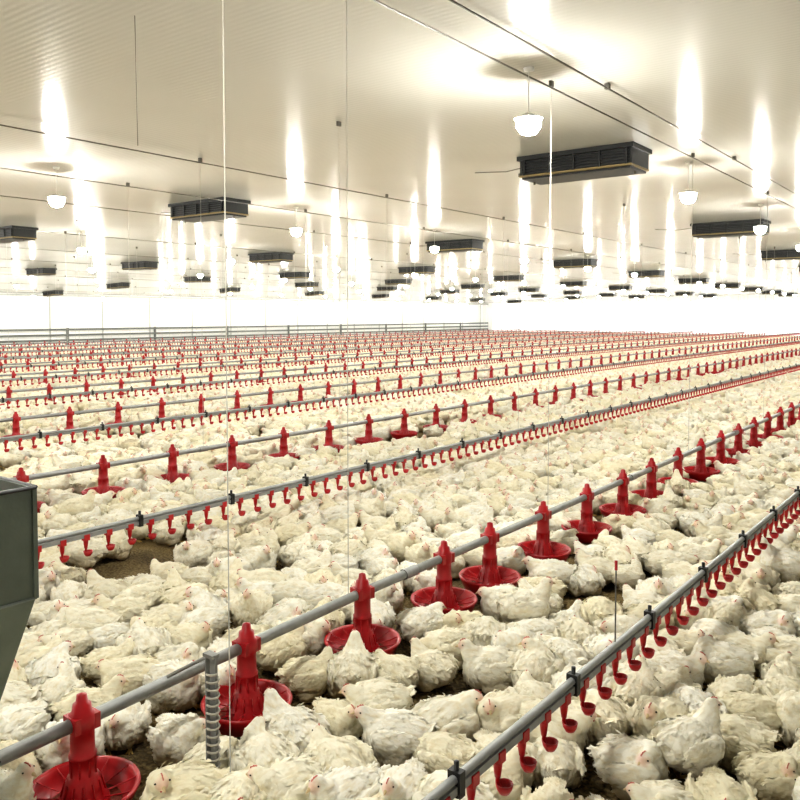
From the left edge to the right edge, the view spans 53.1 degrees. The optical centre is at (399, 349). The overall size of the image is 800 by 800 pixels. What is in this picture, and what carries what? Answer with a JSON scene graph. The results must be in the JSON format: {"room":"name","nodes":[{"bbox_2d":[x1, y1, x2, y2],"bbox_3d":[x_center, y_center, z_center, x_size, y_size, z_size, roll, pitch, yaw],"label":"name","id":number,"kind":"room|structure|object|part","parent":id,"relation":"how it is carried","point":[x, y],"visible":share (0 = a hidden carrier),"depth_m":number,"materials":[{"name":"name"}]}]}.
{"room":"farm building","nodes":[
{"label":"farm building","id":0,"kind":"room"},
{"bbox_2d":[0,293,487,345],"bbox_3d":[-12.933,-1.694,45.675,0.001,2.700,69.000,2,3,37],"label":"wall","id":1,"kind":"structure","parent":0,"point":[73,312],"depth_m":47.34,"materials":[{"name":"paint"}]},
{"bbox_2d":[0,322,487,346],"bbox_3d":[-12.866,-0.843,45.660,0.130,1.000,68.800,2,3,37],"label":"railing","id":2,"kind":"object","parent":1,"relation":"attached to","point":[67,334],"depth_m":47.49,"materials":[{"name":"grey metal"}]},
{"bbox_2d":[0,293,487,342],"bbox_3d":[-12.894,-1.703,45.644,0.100,2.620,68.900,2,3,37],"label":"trim","id":3,"kind":"structure","parent":1,"relation":"attached to","point":[1,294],"depth_m":48.71,"materials":[{"name":"white metal"}]},
{"bbox_2d":[0,0,799,302],"bbox_3d":[4.560,-2.686,32.278,44.000,0.450,69.000,2,3,37],"label":"ceiling","id":4,"kind":"structure","parent":0,"point":[424,112],"depth_m":6.73,"materials":[{"name":"white plastic"}]},
{"bbox_2d":[0,225,38,243],"bbox_3d":[-7.098,-1.998,14.143,1.871,0.240,0.460,2,3,37],"label":"inlet","id":5,"kind":"object","parent":4,"relation":"attached to","point":[13,234],"depth_m":13.60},
{"bbox_2d":[25,268,56,276],"bbox_3d":[-11.944,-2.524,26.190,1.871,0.240,0.460,2,3,37],"label":"inlet","id":6,"kind":"object","parent":4,"relation":"attached to","point":[46,271],"depth_m":25.72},
{"bbox_2d":[42,290,62,296],"bbox_3d":[-16.785,-2.663,38.251,1.871,0.240,0.460,-1,1,37],"label":"inlet","id":7,"kind":"object","parent":4,"relation":"attached to","point":[55,292],"depth_m":37.79,"materials":[{"name":"black metal"}]},
{"bbox_2d":[47,167,65,206],"bbox_3d":[-3.494,-1.653,8.134,0.180,0.407,0.176,2,3,37],"label":"hanging light bulb","id":8,"kind":"object","parent":4,"relation":"hanging from","point":[56,200],"visible":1,"depth_m":8.10,"materials":[{"name":"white glass"}]},
{"bbox_2d":[77,231,86,253],"bbox_3d":[-5.721,-1.925,14.379,0.180,0.407,0.176,2,3,37],"label":"hanging light bulb","id":9,"kind":"object","parent":4,"relation":"hanging from","point":[81,250],"visible":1,"depth_m":14.34,"materials":[{"name":"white glass"}]},
{"bbox_2d":[106,282,130,288],"bbox_3d":[-12.531,-2.762,34.999,1.871,0.240,0.460,-1,1,37],"label":"inlet","id":10,"kind":"object","parent":4,"relation":"attached to","point":[120,285],"depth_m":34.53,"materials":[{"name":"black metal"}]},
{"bbox_2d":[134,15,137,145],"bbox_3d":[-1.324,-1.349,4.015,0.008,0.645,0.026,-1,3,-27],"label":"hanging wire","id":11,"kind":"object","parent":4,"relation":"hanging from","point":[134,15],"visible":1,"depth_m":4.02,"materials":[{"name":"metal"}]},
{"bbox_2d":[119,261,158,270],"bbox_3d":[-7.690,-2.382,22.949,1.871,0.240,0.460,2,3,37],"label":"inlet","id":12,"kind":"object","parent":4,"relation":"attached to","point":[138,265],"depth_m":22.49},
{"bbox_2d":[181,276,210,282],"bbox_3d":[-8.282,-2.767,31.755,1.871,0.240,0.460,2,3,37],"label":"inlet","id":13,"kind":"object","parent":4,"relation":"attached to","point":[205,279],"depth_m":31.33,"materials":[{"name":"black metal"}]},
{"bbox_2d":[161,197,250,222],"bbox_3d":[-2.844,-1.856,10.902,1.871,0.240,0.460,2,3,37],"label":"inlet","id":14,"kind":"object","parent":4,"relation":"attached to","point":[195,211],"depth_m":10.47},
{"bbox_2d":[222,0,230,771],"bbox_3d":[-0.552,-0.034,2.542,0.044,3.143,0.042,2,3,37],"label":"cord","id":15,"kind":"object","parent":4,"relation":"hanging from","point":[222,0],"visible":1,"depth_m":2.55,"materials":[{"name":"white plastic"}]},
{"bbox_2d":[220,287,239,293],"bbox_3d":[-8.869,-2.984,40.565,1.871,0.240,0.460,-1,1,37],"label":"inlet","id":16,"kind":"object","parent":4,"relation":"attached to","point":[234,289],"depth_m":40.08,"materials":[{"name":"black metal"}]},
{"bbox_2d":[227,246,233,264],"bbox_3d":[-3.670,-2.056,17.364,0.180,0.407,0.176,2,3,37],"label":"hanging light bulb","id":17,"kind":"object","parent":4,"relation":"hanging from","point":[230,261],"visible":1,"depth_m":17.31,"materials":[{"name":"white glass"}]},
{"bbox_2d":[5,290,506,346],"bbox_3d":[-11.025,-1.701,44.218,0.362,2.770,68.000,2,3,37],"label":"pet feeder","id":18,"kind":"object","parent":4,"relation":"hanging from","point":[328,334],"visible":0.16,"depth_m":45.11,"materials":[{"name":"red plastic"}]},
{"bbox_2d":[0,287,519,345],"bbox_3d":[-8.794,-1.858,44.145,0.068,2.613,63.360,2,3,37],"label":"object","id":19,"kind":"object","parent":4,"relation":"hanging from","point":[89,342],"visible":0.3,"depth_m":44.01,"materials":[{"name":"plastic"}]},
{"bbox_2d":[0,282,526,350],"bbox_3d":[-8.162,-1.687,42.033,0.362,2.932,68.000,2,3,37],"label":"pet feeder","id":20,"kind":"object","parent":4,"relation":"hanging from","point":[404,334],"visible":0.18,"depth_m":41.75,"materials":[{"name":"red plastic"}]},
{"bbox_2d":[241,252,293,263],"bbox_3d":[-3.436,-2.241,19.708,1.871,0.240,0.460,2,3,37],"label":"inlet","id":21,"kind":"object","parent":4,"relation":"attached to","point":[270,257],"depth_m":19.26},
{"bbox_2d":[0,280,557,350],"bbox_3d":[-5.892,-1.843,41.930,0.068,2.777,63.360,2,3,37],"label":"water line","id":22,"kind":"object","parent":4,"relation":"hanging from","point":[282,339],"visible":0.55,"depth_m":39.07,"materials":[{"name":"grey plastic"}]},
{"bbox_2d":[0,274,580,356],"bbox_3d":[-5.220,-1.672,39.788,0.362,3.098,68.000,2,3,37],"label":"pet feeder","id":23,"kind":"object","parent":4,"relation":"hanging from","point":[357,338],"visible":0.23,"depth_m":36.64,"materials":[{"name":"red plastic"}]},
{"bbox_2d":[274,272,310,278],"bbox_3d":[-4.028,-2.625,28.514,1.871,0.240,0.460,2,3,37],"label":"inlet","id":24,"kind":"object","parent":4,"relation":"attached to","point":[288,275],"depth_m":28.08,"materials":[{"name":"black metal"}]},
{"bbox_2d":[290,207,301,235],"bbox_3d":[-1.443,-1.783,11.119,0.180,0.407,0.176,2,3,37],"label":"hanging light bulb","id":25,"kind":"object","parent":4,"relation":"hanging from","point":[295,231],"visible":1,"depth_m":11.08,"materials":[{"name":"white glass"}]},
{"bbox_2d":[0,270,599,356],"bbox_3d":[-2.950,-1.794,39.686,0.068,2.874,63.360,2,3,37],"label":"water line","id":26,"kind":"object","parent":4,"relation":"hanging from","point":[554,332],"visible":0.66,"depth_m":35.45,"materials":[{"name":"grey plastic"}]},
{"bbox_2d":[294,282,318,287],"bbox_3d":[-4.619,-3.010,37.320,1.871,0.240,0.460,2,3,37],"label":"inlet","id":27,"kind":"object","parent":4,"relation":"attached to","point":[305,284],"depth_m":36.86,"materials":[{"name":"black metal"}]},
{"bbox_2d":[0,267,619,363],"bbox_3d":[-2.278,-1.581,37.546,0.362,3.112,68.000,2,3,37],"label":"pet feeder","id":28,"kind":"object","parent":4,"relation":"hanging from","point":[265,346],"visible":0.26,"depth_m":32.35,"materials":[{"name":"red plastic"}]},
{"bbox_2d":[300,291,323,295],"bbox_3d":[-5.206,-3.206,46.130,1.871,0.240,0.460,-1,1,37],"label":"inlet","id":29,"kind":"object","parent":4,"relation":"attached to","point":[316,293],"depth_m":45.72,"materials":[{"name":"black metal"}]},
{"bbox_2d":[0,265,644,362],"bbox_3d":[-0.008,-1.696,37.444,0.068,2.874,63.360,2,3,37],"label":"water line","id":30,"kind":"object","parent":4,"relation":"hanging from","point":[618,332],"visible":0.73,"depth_m":31.08,"materials":[{"name":"grey plastic"}]},
{"bbox_2d":[0,258,660,372],"bbox_3d":[0.664,-1.483,35.305,0.362,3.112,68.000,2,3,37],"label":"pet feeder","id":31,"kind":"object","parent":4,"relation":"hanging from","point":[77,360],"visible":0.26,"depth_m":27.99,"materials":[{"name":"red plastic"}]},
{"bbox_2d":[0,256,692,372],"bbox_3d":[2.934,-1.598,35.203,0.068,2.874,63.360,2,3,37],"label":"water line","id":32,"kind":"object","parent":4,"relation":"hanging from","point":[665,333],"visible":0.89,"depth_m":26.51,"materials":[{"name":"grey plastic"}]},
{"bbox_2d":[0,247,722,382],"bbox_3d":[3.606,-1.385,33.063,0.362,3.112,68.000,2,3,37],"label":"pet feeder","id":33,"kind":"object","parent":4,"relation":"hanging from","point":[278,358],"visible":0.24,"depth_m":23.55,"materials":[{"name":"red plastic"}]},
{"bbox_2d":[0,246,744,386],"bbox_3d":[5.876,-1.500,32.961,0.068,2.874,63.360,2,3,37],"label":"water line","id":34,"kind":"object","parent":4,"relation":"hanging from","point":[72,376],"visible":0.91,"depth_m":21.92,"materials":[{"name":"grey plastic"}]},
{"bbox_2d":[371,294,389,298],"bbox_3d":[-1.544,-3.428,51.696,1.871,0.240,0.460,-1,1,37],"label":"inlet","id":35,"kind":"object","parent":4,"relation":"attached to","point":[381,295],"depth_m":51.24,"materials":[{"name":"black metal"}]},
{"bbox_2d":[0,228,772,405],"bbox_3d":[6.548,-1.288,30.822,0.362,3.112,68.000,2,3,37],"label":"pet feeder","id":36,"kind":"object","parent":4,"relation":"hanging from","point":[8,391],"visible":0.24,"depth_m":18.96,"materials":[{"name":"red plastic"}]},
{"bbox_2d":[376,287,398,290],"bbox_3d":[-0.957,-3.253,42.884,1.871,0.240,0.460,2,3,37],"label":"inlet","id":37,"kind":"object","parent":4,"relation":"attached to","point":[378,288],"depth_m":42.46,"materials":[{"name":"black metal"}]},
{"bbox_2d":[384,279,411,284],"bbox_3d":[-0.365,-2.868,34.079,1.871,0.240,0.460,2,3,37],"label":"inlet","id":38,"kind":"object","parent":4,"relation":"attached to","point":[393,281],"depth_m":33.65,"materials":[{"name":"black metal"}]},
{"bbox_2d":[0,167,799,451],"bbox_3d":[10.932,-1.261,27.476,0.068,2.874,68.000,2,3,37],"label":"water line","id":39,"kind":"object","parent":4,"relation":"hanging from","point":[102,427],"visible":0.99,"depth_m":11.47,"materials":[{"name":"grey plastic"}]},
{"bbox_2d":[0,219,799,408],"bbox_3d":[8.779,-1.404,30.750,0.068,2.874,63.360,2,3,37],"label":"water line","id":40,"kind":"object","parent":4,"relation":"hanging from","point":[131,389],"visible":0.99,"depth_m":17.17,"materials":[{"name":"grey plastic"}]},
{"bbox_2d":[0,0,799,799],"bbox_3d":[15.390,-0.980,24.085,0.362,3.140,68.000,2,3,37],"label":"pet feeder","id":41,"kind":"object","parent":4,"relation":"hanging from","point":[87,775],"visible":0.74,"depth_m":3.73,"materials":[{"name":"red plastic"}]},
{"bbox_2d":[0,124,799,512],"bbox_3d":[12.353,-1.095,26.399,0.362,3.112,68.000,2,3,37],"label":"pet feeder","id":42,"kind":"object","parent":4,"relation":"hanging from","point":[103,486],"visible":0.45,"depth_m":9.17,"materials":[{"name":"red plastic"}]},
{"bbox_2d":[0,195,799,441],"bbox_3d":[9.450,-1.191,28.610,0.362,3.112,68.000,2,3,37],"label":"pet feeder","id":43,"kind":"object","parent":4,"relation":"hanging from","point":[69,413],"visible":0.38,"depth_m":14.27,"materials":[{"name":"red plastic"}]},
{"bbox_2d":[390,266,435,274],"bbox_3d":[0.226,-2.484,25.273,1.871,0.240,0.460,2,3,37],"label":"inlet","id":44,"kind":"object","parent":4,"relation":"attached to","point":[419,269],"depth_m":24.83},
{"bbox_2d":[38,121,799,568],"bbox_3d":[14.758,-1.205,26.194,0.068,2.874,63.360,2,3,37],"label":"water line","id":45,"kind":"object","parent":4,"relation":"hanging from","point":[61,540],"visible":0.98,"depth_m":6.40,"materials":[{"name":"grey plastic"}]},
{"bbox_2d":[425,296,441,299],"bbox_3d":[2.119,-3.650,57.262,1.871,0.240,0.460,-1,1,37],"label":"inlet","id":46,"kind":"object","parent":4,"relation":"attached to","point":[431,298],"depth_m":56.81,"materials":[{"name":"black metal"}]},
{"bbox_2d":[430,230,438,252],"bbox_3d":[0.608,-1.914,14.105,0.180,0.407,0.176,2,3,37],"label":"hanging light bulb","id":47,"kind":"object","parent":4,"relation":"hanging from","point":[434,248],"visible":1,"depth_m":14.06,"materials":[{"name":"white glass"}]},
{"bbox_2d":[409,239,484,253],"bbox_3d":[0.818,-2.099,16.467,1.871,0.240,0.460,2,3,37],"label":"inlet","id":48,"kind":"object","parent":4,"relation":"attached to","point":[461,245],"depth_m":16.01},
{"bbox_2d":[440,290,459,293],"bbox_3d":[2.706,-3.496,48.449,1.871,0.240,0.460,2,3,37],"label":"inlet","id":49,"kind":"object","parent":4,"relation":"attached to","point":[441,291],"depth_m":48.00,"materials":[{"name":"black metal"}]},
{"bbox_2d":[453,284,484,288],"bbox_3d":[3.297,-3.111,39.643,1.871,0.240,0.460,2,3,37],"label":"inlet","id":50,"kind":"object","parent":4,"relation":"attached to","point":[473,286],"depth_m":39.19,"materials":[{"name":"black metal"}]},
{"bbox_2d":[470,298,484,301],"bbox_3d":[5.781,-3.872,62.827,1.871,0.240,0.460,-1,1,37],"label":"inlet","id":51,"kind":"object","parent":4,"relation":"attached to","point":[481,299],"depth_m":62.43,"materials":[{"name":"black metal"}]},
{"bbox_2d":[486,292,507,295],"bbox_3d":[6.368,-3.739,54.014,1.871,0.240,0.460,2,3,37],"label":"inlet","id":52,"kind":"object","parent":4,"relation":"attached to","point":[504,293],"depth_m":53.61,"materials":[{"name":"black metal"}]},
{"bbox_2d":[485,275,524,281],"bbox_3d":[3.889,-2.727,30.837,1.871,0.240,0.460,2,3,37],"label":"inlet","id":53,"kind":"object","parent":4,"relation":"attached to","point":[510,278],"depth_m":30.42,"materials":[{"name":"black metal"}]},
{"bbox_2d":[503,300,520,302],"bbox_3d":[9.443,-4.095,68.393,1.871,0.240,0.460,-1,1,37],"label":"inlet","id":54,"kind":"object","parent":4,"relation":"attached to","point":[512,301],"depth_m":67.95,"materials":[{"name":"black metal"}]},
{"bbox_2d":[521,245,527,263],"bbox_3d":[2.659,-2.044,17.090,0.180,0.407,0.176,2,3,37],"label":"hanging light bulb","id":55,"kind":"object","parent":4,"relation":"hanging from","point":[524,260],"visible":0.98,"depth_m":17.05,"materials":[{"name":"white glass"}]},
{"bbox_2d":[514,288,539,291],"bbox_3d":[6.960,-3.354,45.208,1.871,0.240,0.460,2,3,37],"label":"inlet","id":56,"kind":"object","parent":4,"relation":"attached to","point":[520,289],"depth_m":44.78,"materials":[{"name":"black metal"}]},
{"bbox_2d":[514,66,542,135],"bbox_3d":[0.784,-1.511,4.875,0.180,0.407,0.176,2,3,37],"label":"hanging light bulb","id":57,"kind":"object","parent":4,"relation":"hanging from","point":[527,124],"visible":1,"depth_m":4.84,"materials":[{"name":"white glass"}]},
{"bbox_2d":[531,295,546,297],"bbox_3d":[10.031,-3.982,59.579,1.871,0.240,0.460,2,3,37],"label":"inlet","id":58,"kind":"object","parent":4,"relation":"attached to","point":[534,296],"depth_m":59.13,"materials":[{"name":"black metal"}]},
{"bbox_2d":[475,141,651,184],"bbox_3d":[1.410,-1.715,7.661,1.871,0.240,0.460,2,3,37],"label":"inlet","id":59,"kind":"object","parent":4,"relation":"attached to","point":[626,158],"depth_m":7.26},
{"bbox_2d":[536,259,597,268],"bbox_3d":[4.481,-2.342,22.031,1.871,0.240,0.460,2,3,37],"label":"inlet","id":60,"kind":"object","parent":4,"relation":"attached to","point":[573,263],"depth_m":21.61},
{"bbox_2d":[555,281,586,286],"bbox_3d":[7.551,-2.970,36.402,1.871,0.240,0.460,2,3,37],"label":"inlet","id":61,"kind":"object","parent":4,"relation":"attached to","point":[579,283],"depth_m":36.00,"materials":[{"name":"black metal"}]},
{"bbox_2d":[565,296,579,299],"bbox_3d":[13.698,-4.194,65.141,1.871,0.240,0.460,-1,1,37],"label":"inlet","id":62,"kind":"object","parent":4,"relation":"attached to","point":[574,297],"depth_m":64.71,"materials":[{"name":"black metal"}]},
{"bbox_2d":[563,291,582,294],"bbox_3d":[10.622,-3.597,50.773,1.871,0.240,0.460,2,3,37],"label":"inlet","id":63,"kind":"object","parent":4,"relation":"attached to","point":[564,292],"depth_m":50.35,"materials":[{"name":"black metal"}]},
{"bbox_2d":[595,293,615,296],"bbox_3d":[14.285,-3.840,56.338,1.871,0.240,0.460,2,3,37],"label":"inlet","id":64,"kind":"object","parent":4,"relation":"attached to","point":[610,294],"depth_m":55.88,"materials":[{"name":"black metal"}]},
{"bbox_2d":[421,486,799,799],"bbox_3d":[17.802,-1.161,25.182,0.068,2.874,60.480,2,3,37],"label":"water line","id":65,"kind":"object","parent":4,"relation":"hanging from","point":[467,777],"visible":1,"depth_m":2.88,"materials":[{"name":"grey plastic"}]},
{"bbox_3d":[0.806,0.943,2.989,0.012,0.315,0.010,2,3,37],"label":"hanger rod","id":66,"kind":"part","parent":65,"relation":"part of","materials":[{"name":"metal"}]},
{"bbox_2d":[604,286,632,290],"bbox_3d":[11.214,-3.213,41.967,1.871,0.240,0.460,2,3,37],"label":"inlet","id":67,"kind":"object","parent":4,"relation":"attached to","point":[612,288],"depth_m":41.62,"materials":[{"name":"black metal"}]},
{"bbox_2d":[448,0,799,196],"bbox_3d":[15.597,-2.525,23.860,0.030,0.034,68.000,2,3,37],"label":"conduit","id":68,"kind":"object","parent":4,"relation":"attached to","point":[607,86],"depth_m":5.05,"materials":[{"name":"grey metal"}]},
{"bbox_2d":[629,295,644,297],"bbox_3d":[17.947,-4.083,61.902,1.871,0.240,0.460,2,3,37],"label":"inlet","id":69,"kind":"object","parent":4,"relation":"attached to","point":[638,296],"depth_m":61.41,"materials":[{"name":"black metal"}]},
{"bbox_2d":[619,270,664,278],"bbox_3d":[8.143,-2.585,27.596,1.871,0.240,0.460,2,3,37],"label":"inlet","id":70,"kind":"object","parent":4,"relation":"attached to","point":[656,273],"depth_m":27.17,"materials":[{"name":"black metal"}]},
{"bbox_2d":[638,289,666,292],"bbox_3d":[14.876,-3.456,47.532,1.871,0.240,0.460,2,3,37],"label":"inlet","id":71,"kind":"object","parent":4,"relation":"attached to","point":[658,290],"depth_m":47.04,"materials":[{"name":"black metal"}]},
{"bbox_2d":[675,292,694,295],"bbox_3d":[18.539,-3.699,53.096,1.871,0.240,0.460,2,3,37],"label":"inlet","id":72,"kind":"object","parent":4,"relation":"attached to","point":[681,293],"depth_m":52.72,"materials":[{"name":"black metal"}]},
{"bbox_2d":[679,161,697,203],"bbox_3d":[2.835,-1.641,7.860,0.180,0.407,0.176,2,3,37],"label":"hanging light bulb","id":73,"kind":"object","parent":4,"relation":"hanging from","point":[686,196],"visible":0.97,"depth_m":7.82,"materials":[{"name":"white glass"}]},
{"bbox_2d":[672,278,709,284],"bbox_3d":[11.805,-2.828,33.161,1.871,0.240,0.460,2,3,37],"label":"inlet","id":74,"kind":"object","parent":4,"relation":"attached to","point":[689,280],"depth_m":32.74,"materials":[{"name":"black metal"}]},
{"bbox_2d":[699,294,716,297],"bbox_3d":[22.201,-3.942,58.661,1.871,0.240,0.460,2,3,37],"label":"inlet","id":75,"kind":"object","parent":4,"relation":"attached to","point":[703,295],"depth_m":58.24,"materials":[{"name":"black metal"}]},
{"bbox_2d":[655,219,770,238],"bbox_3d":[5.072,-1.958,13.225,1.871,0.240,0.460,2,3,37],"label":"inlet","id":76,"kind":"object","parent":4,"relation":"attached to","point":[738,228],"depth_m":12.86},
{"bbox_2d":[714,283,740,288],"bbox_3d":[15.468,-3.071,38.726,1.871,0.240,0.460,2,3,37],"label":"inlet","id":77,"kind":"object","parent":4,"relation":"attached to","point":[718,286],"depth_m":38.30,"materials":[{"name":"black metal"}]},
{"bbox_2d":[729,287,763,291],"bbox_3d":[19.130,-3.314,44.290,1.871,0.240,0.460,2,3,37],"label":"inlet","id":78,"kind":"object","parent":4,"relation":"attached to","point":[761,289],"depth_m":43.89,"materials":[{"name":"black metal"}]},
{"bbox_2d":[754,204,766,233],"bbox_3d":[4.886,-1.771,10.845,0.180,0.407,0.176,2,3,37],"label":"hanging light bulb","id":79,"kind":"object","parent":4,"relation":"hanging from","point":[759,229],"visible":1,"depth_m":10.81,"materials":[{"name":"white glass"}]},
{"bbox_2d":[741,249,799,261],"bbox_3d":[8.735,-2.201,18.790,1.871,0.240,0.460,2,3,37],"label":"inlet","id":80,"kind":"object","parent":4,"relation":"attached to","point":[793,254],"depth_m":18.53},
{"bbox_2d":[762,291,781,294],"bbox_3d":[22.793,-3.557,49.855,1.871,0.240,0.460,2,3,37],"label":"inlet","id":81,"kind":"object","parent":4,"relation":"attached to","point":[765,292],"depth_m":49.50,"materials":[{"name":"black metal"}]},
{"bbox_2d":[778,293,796,296],"bbox_3d":[26.455,-3.800,55.420,1.871,0.240,0.460,2,3,37],"label":"inlet","id":82,"kind":"object","parent":4,"relation":"attached to","point":[787,294],"depth_m":54.98,"materials":[{"name":"black metal"}]},
{"bbox_2d":[0,414,799,799],"bbox_3d":[4.560,0.237,32.406,44.000,0.001,69.000,2,3,37],"label":"floor","id":83,"kind":"structure","parent":0,"point":[142,553],"depth_m":3.68,"materials":[{"name":"brown soil"}]},
{"bbox_2d":[0,476,38,699],"bbox_3d":[-1.404,0.962,2.127,0.620,1.192,0.630,2,3,37],"label":"hopper","id":84,"kind":"object","parent":83,"relation":"on","point":[19,574],"visible":1,"depth_m":2.13,"materials":[{"name":"metal"}]},
{"bbox_2d":[166,650,220,767],"bbox_3d":[-0.709,1.275,2.762,0.300,0.511,0.120,2,3,37],"label":"support stand","id":85,"kind":"object","parent":83,"relation":"on","point":[212,717],"visible":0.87,"depth_m":2.69,"materials":[{"name":"grey plastic"}]},
{"bbox_2d":[0,331,799,799],"bbox_3d":[4.565,-0.083,36.019,39.206,0.324,62.634,2,3,37],"label":"flock","id":86,"kind":"object","parent":83,"relation":"on","point":[135,631],"visible":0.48,"depth_m":4.41,"materials":[{"name":"white"}]},
{"bbox_2d":[487,294,799,329],"bbox_3d":[25.481,-2.533,59.744,44.000,3.150,0.001,2,3,37],"label":"wall","id":87,"kind":"structure","parent":0,"point":[732,298],"depth_m":63.47,"materials":[{"name":"paint"}]},
{"bbox_2d":[493,301,799,335],"bbox_3d":[25.433,-2.356,59.688,42.800,2.500,0.080,2,3,37],"label":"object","id":88,"kind":"structure","parent":87,"relation":"in","point":[705,316],"depth_m":63.58,"materials":[{"name":"white"}]}
]}

